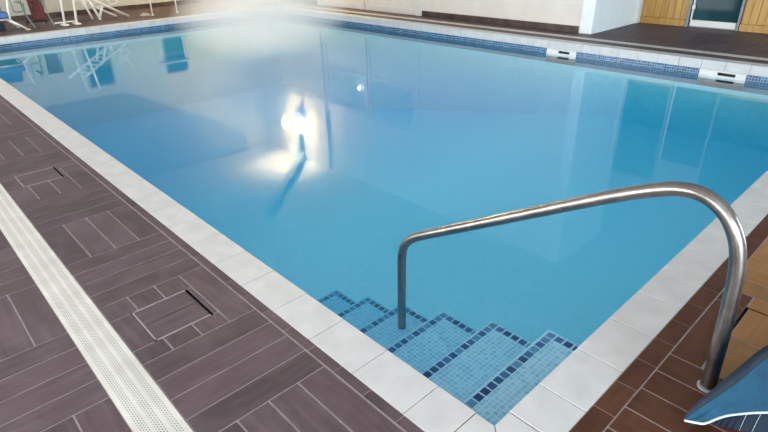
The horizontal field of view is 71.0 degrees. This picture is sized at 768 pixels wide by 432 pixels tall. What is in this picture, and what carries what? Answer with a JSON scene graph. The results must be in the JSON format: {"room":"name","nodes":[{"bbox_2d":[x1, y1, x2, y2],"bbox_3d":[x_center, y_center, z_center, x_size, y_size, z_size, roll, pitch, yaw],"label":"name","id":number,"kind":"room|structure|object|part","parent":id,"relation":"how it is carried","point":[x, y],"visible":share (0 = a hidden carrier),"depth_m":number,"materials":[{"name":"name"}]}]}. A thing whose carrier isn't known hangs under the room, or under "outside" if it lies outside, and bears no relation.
{"room":"indoor swimming pool","nodes":[
{"label":"indoor swimming pool","id":0,"kind":"room"},
{"bbox_2d":[0,0,178,15],"bbox_3d":[-8.935,-6.268,11.318,13.720,4.210,0.180,-24,35,-37],"label":"wall","id":1,"kind":"structure","parent":0,"point":[51,5],"depth_m":12.98,"materials":[{"name":"grey paint"}]},
{"bbox_2d":[0,0,223,21],"bbox_3d":[-8.828,-4.425,12.190,13.341,0.112,0.014,-24,35,-37],"label":"baseboard","id":2,"kind":"structure","parent":1,"relation":"attached to","point":[180,2],"depth_m":13.90,"materials":[{"name":"brown tile"}]},
{"bbox_2d":[186,292,211,314],"bbox_3d":[-0.995,0.478,2.542,0.274,0.014,0.280,-24,35,-37],"label":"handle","id":3,"kind":"object","parent":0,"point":[193,307],"depth_m":2.57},
{"bbox_2d":[0,0,767,431],"bbox_3d":[-1.246,-1.355,6.208,15.160,0.160,20.200,-24,35,-37],"label":"floor","id":4,"kind":"structure","parent":0,"point":[241,367],"depth_m":2.40,"materials":[{"name":"tile"}]},
{"bbox_2d":[0,0,30,31],"bbox_3d":[-7.944,-4.050,10.765,1.230,0.724,0.671,-24,35,-37],"label":"garden chair","id":5,"kind":"object","parent":4,"relation":"on","point":[4,16],"visible":1,"depth_m":10.76,"materials":[{"name":"white plastic"}]},
{"bbox_2d":[0,10,8,18],"bbox_3d":[-7.965,-4.001,10.758,0.680,0.120,0.620,-24,35,-37],"label":"seat cushion","id":6,"kind":"object","parent":5,"relation":"on","point":[3,15],"depth_m":10.73,"materials":[{"name":"blue fabric"}]},
{"bbox_3d":[-7.963,-4.139,10.721,0.850,0.524,0.640,-24,35,-37],"label":"chair frame","id":7,"kind":"part","parent":5,"relation":"part of","materials":[{"name":"white plastic"}]},
{"bbox_2d":[9,0,54,27],"bbox_3d":[-7.402,-4.280,11.294,0.640,0.599,0.553,-24,35,-37],"label":"folding chair","id":8,"kind":"object","parent":4,"relation":"on","point":[36,7],"visible":1,"depth_m":11.31,"materials":[{"name":"red fabric"}]},
{"bbox_3d":[-7.308,-4.354,11.316,0.260,0.464,0.147,-24,35,-37],"label":"backrest","id":9,"kind":"part","parent":8,"relation":"part of","materials":[{"name":"red fabric"}]},
{"bbox_2d":[14,167,62,186],"bbox_3d":[-2.602,-0.285,4.071,0.274,0.030,0.280,-24,35,-37],"label":"lid","id":10,"kind":"object","parent":4,"relation":"in","point":[32,178],"visible":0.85,"depth_m":4.06,"materials":[{"name":"tile"}]},
{"bbox_2d":[55,0,80,25],"bbox_3d":[-6.797,-4.621,11.419,0.545,1.079,0.280,-24,35,-37],"label":"towel rail","id":11,"kind":"object","parent":4,"relation":"on","point":[64,23],"visible":1,"depth_m":11.57,"materials":[{"name":"white plastic"}]},
{"bbox_3d":[-6.842,-4.596,11.384,0.160,1.055,0.050,-24,35,-37],"label":"post","id":12,"kind":"part","parent":11,"relation":"part of","materials":[{"name":"white plastic"}]},
{"bbox_3d":[-6.662,-4.678,11.533,0.175,1.056,0.050,-24,35,-37],"label":"post","id":13,"kind":"part","parent":11,"relation":"part of","materials":[{"name":"white plastic"}]},
{"bbox_2d":[0,184,192,431],"bbox_3d":[-4.179,-0.801,5.162,0.155,0.051,17.700,-24,35,-37],"label":"drain grating","id":14,"kind":"object","parent":4,"relation":"in","point":[145,408],"visible":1,"depth_m":2.40,"materials":[{"name":"white plastic"}]},
{"bbox_2d":[76,0,128,19],"bbox_3d":[-6.659,-4.836,12.088,1.579,0.850,0.355,-24,35,-37],"label":"sun lounger","id":15,"kind":"object","parent":4,"relation":"on","point":[94,7],"visible":1,"depth_m":12.22,"materials":[{"name":"white plastic"}]},
{"bbox_3d":[-6.714,-4.689,12.163,0.070,0.504,0.213,15,32,29],"label":"leg","id":16,"kind":"part","parent":15,"relation":"part of","materials":[{"name":"white plastic"}]},
{"bbox_3d":[-6.519,-4.666,12.086,0.229,0.525,0.052,-24,35,-37],"label":"leg","id":17,"kind":"part","parent":15,"relation":"part of","materials":[{"name":"white plastic"}]},
{"bbox_3d":[-6.834,-4.842,12.129,1.379,0.830,0.058,-24,35,-37],"label":"rail","id":18,"kind":"part","parent":15,"relation":"part of","materials":[{"name":"white plastic"}]},
{"bbox_3d":[-6.426,-4.611,12.212,0.177,0.307,0.052,-24,35,-37],"label":"leg","id":19,"kind":"part","parent":15,"relation":"part of","materials":[{"name":"white plastic"}]},
{"bbox_3d":[-6.325,-5.054,12.251,0.506,0.551,0.068,-24,35,-37],"label":"backrest frame","id":20,"kind":"part","parent":15,"relation":"part of","materials":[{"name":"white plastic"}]},
{"bbox_3d":[-6.497,-4.827,12.062,1.380,0.850,0.058,-24,35,-37],"label":"rail","id":21,"kind":"part","parent":15,"relation":"part of","materials":[{"name":"white plastic"}]},
{"bbox_2d":[149,0,178,15],"bbox_3d":[-5.295,-5.203,12.847,0.710,0.730,0.300,-24,35,-37],"label":"side table","id":22,"kind":"object","parent":4,"relation":"on","point":[149,0],"visible":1,"depth_m":12.81,"materials":[{"name":"white plastic"}]},
{"bbox_2d":[132,290,211,341],"bbox_3d":[-0.996,0.470,2.538,0.274,0.030,0.280,-24,35,-37],"label":"lid","id":23,"kind":"object","parent":4,"relation":"in","point":[160,319],"visible":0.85,"depth_m":2.52,"materials":[{"name":"tile"}]},
{"bbox_2d":[0,12,767,345],"bbox_3d":[-1.088,-1.448,8.505,7.237,1.880,12.068,-24,35,-37],"label":"pool water","id":24,"kind":"object","parent":4,"relation":"in","point":[316,146],"visible":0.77,"depth_m":7.70,"materials":[{"name":"blue liquid"}]},
{"bbox_2d":[0,5,767,431],"bbox_3d":[-1.219,-2.285,7.954,7.312,0.120,12.442,-24,35,-37],"label":"pool coping","id":25,"kind":"object","parent":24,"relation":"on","point":[556,404],"visible":0.95,"depth_m":2.63,"materials":[{"name":"white tile"}]},
{"bbox_2d":[317,290,578,426],"bbox_3d":[0.015,0.837,3.166,0.910,0.772,2.108,-24,35,-37],"label":"steps","id":26,"kind":"structure","parent":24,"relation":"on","point":[490,369],"depth_m":2.83,"materials":[{"name":"tile"}]},
{"bbox_2d":[397,181,746,392],"bbox_3d":[0.668,0.337,2.559,0.074,1.438,1.714,-24,35,-37],"label":"handrail","id":27,"kind":"object","parent":26,"relation":"on","point":[737,244],"visible":1,"depth_m":1.97,"materials":[{"name":"silver metal"}]},
{"bbox_2d":[546,48,576,58],"bbox_3d":[2.866,-2.615,8.648,0.096,0.114,0.520,-24,35,-37],"label":"skimmer","id":28,"kind":"object","parent":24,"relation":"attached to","point":[550,52],"visible":1,"depth_m":8.64,"materials":[{"name":"white plastic"}]},
{"bbox_2d":[698,68,746,83],"bbox_3d":[4.477,-1.858,7.114,0.096,0.114,0.560,-24,35,-37],"label":"skimmer","id":29,"kind":"object","parent":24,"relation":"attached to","point":[703,73],"visible":1,"depth_m":7.09,"materials":[{"name":"white plastic"}]},
{"bbox_2d":[249,0,767,60],"bbox_3d":[1.894,-3.527,10.118,0.150,0.051,17.600,-24,35,-37],"label":"drain grating","id":30,"kind":"object","parent":4,"relation":"in","point":[663,47],"visible":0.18,"depth_m":9.10,"materials":[{"name":"white plastic"}]},
{"bbox_2d":[683,345,767,431],"bbox_3d":[1.697,0.567,1.907,1.416,0.321,0.416,-11,29,-18],"label":"lounge chair","id":31,"kind":"object","parent":4,"relation":"on","point":[739,402],"visible":1,"depth_m":1.81,"materials":[{"name":"blue fabric"}]},
{"bbox_2d":[731,309,767,348],"bbox_3d":[1.666,0.522,2.312,0.277,0.030,0.276,-24,35,-37],"label":"lid","id":32,"kind":"object","parent":4,"relation":"in","point":[751,329],"visible":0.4,"depth_m":2.34,"materials":[{"name":"tile"}]},
{"bbox_2d":[732,310,747,330],"bbox_3d":[1.666,0.529,2.316,0.277,0.014,0.276,-24,35,-37],"label":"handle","id":33,"kind":"object","parent":32,"relation":"on","point":[742,324],"depth_m":2.38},
{"bbox_2d":[325,0,582,32],"bbox_3d":[-0.245,-6.737,11.803,0.180,4.210,10.800,-24,35,-37],"label":"wall","id":34,"kind":"structure","parent":0,"point":[564,12],"depth_m":9.99,"materials":[{"name":"white paint"}]},
{"bbox_2d":[318,0,419,15],"bbox_3d":[-0.480,-5.972,12.338,0.045,2.350,3.610,-24,35,-37],"label":"door","id":35,"kind":"structure","parent":34,"relation":"in","point":[412,7],"depth_m":12.41,"materials":[{"name":"white paint"}]},
{"bbox_2d":[422,11,578,32],"bbox_3d":[2.082,-3.792,10.445,0.014,0.112,3.676,-24,35,-37],"label":"baseboard","id":36,"kind":"structure","parent":34,"relation":"attached to","point":[519,23],"depth_m":10.23,"materials":[{"name":"brown tile"}]},
{"bbox_2d":[579,0,601,33],"bbox_3d":[3.460,-5.010,8.293,0.230,4.205,0.225,-24,35,-37],"label":"pillar","id":37,"kind":"structure","parent":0,"point":[590,14],"depth_m":9.06,"materials":[{"name":"white paint"}]},
{"bbox_2d":[597,0,637,32],"bbox_3d":[4.192,-5.326,8.872,1.780,4.210,0.180,-24,35,-37],"label":"wall","id":38,"kind":"structure","parent":0,"point":[613,13],"depth_m":9.51,"materials":[{"name":"white paint"}]},
{"bbox_2d":[634,0,643,22],"bbox_3d":[4.745,-4.595,9.650,0.158,2.150,0.037,-24,35,-37],"label":"trim","id":39,"kind":"structure","parent":38,"relation":"attached to","point":[640,2],"depth_m":10.02,"materials":[{"name":"white paint"}]},
{"bbox_2d":[639,1,764,30],"bbox_3d":[8.096,-4.040,6.208,0.150,4.210,9.480,-24,35,-37],"label":"wall","id":40,"kind":"structure","parent":0,"point":[746,1],"depth_m":9.40,"materials":[{"name":"brown wood"}]},
{"bbox_2d":[640,0,689,25],"bbox_3d":[5.109,-3.843,9.757,0.060,0.698,0.804,-24,35,-37],"label":"cladding","id":41,"kind":"object","parent":40,"relation":"attached to","point":[665,12],"visible":1,"depth_m":9.80,"materials":[{"name":"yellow wood"}]},
{"bbox_2d":[684,0,746,30],"bbox_3d":[5.650,-4.231,8.852,0.105,2.200,0.850,-24,35,-37],"label":"door","id":42,"kind":"structure","parent":40,"relation":"in","point":[723,14],"depth_m":9.23,"materials":[{"name":"glass"}]},
{"bbox_3d":[5.679,-4.241,8.839,0.012,1.972,0.720,-24,35,-37],"label":"glass pane","id":43,"kind":"part","parent":42,"relation":"part of","materials":[{"name":"glass"}]},
{"bbox_2d":[738,0,767,33],"bbox_3d":[7.760,-2.598,7.232,0.060,0.698,5.190,-24,35,-37],"label":"cladding","id":44,"kind":"object","parent":40,"relation":"in","point":[755,16],"depth_m":8.84,"materials":[{"name":"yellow wood"}]},
{"bbox_3d":[-2.895,-7.901,14.171,0.059,4.210,3.325,-24,35,-37],"label":"wall","id":45,"kind":"structure","parent":0,"visible":0},
{"bbox_2d":[275,0,316,4],"bbox_3d":[-2.870,-6.077,15.084,0.013,0.112,3.296,-24,35,-37],"label":"baseboard","id":46,"kind":"structure","parent":45,"relation":"attached to","point":[312,2],"depth_m":14.40,"materials":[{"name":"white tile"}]}
]}

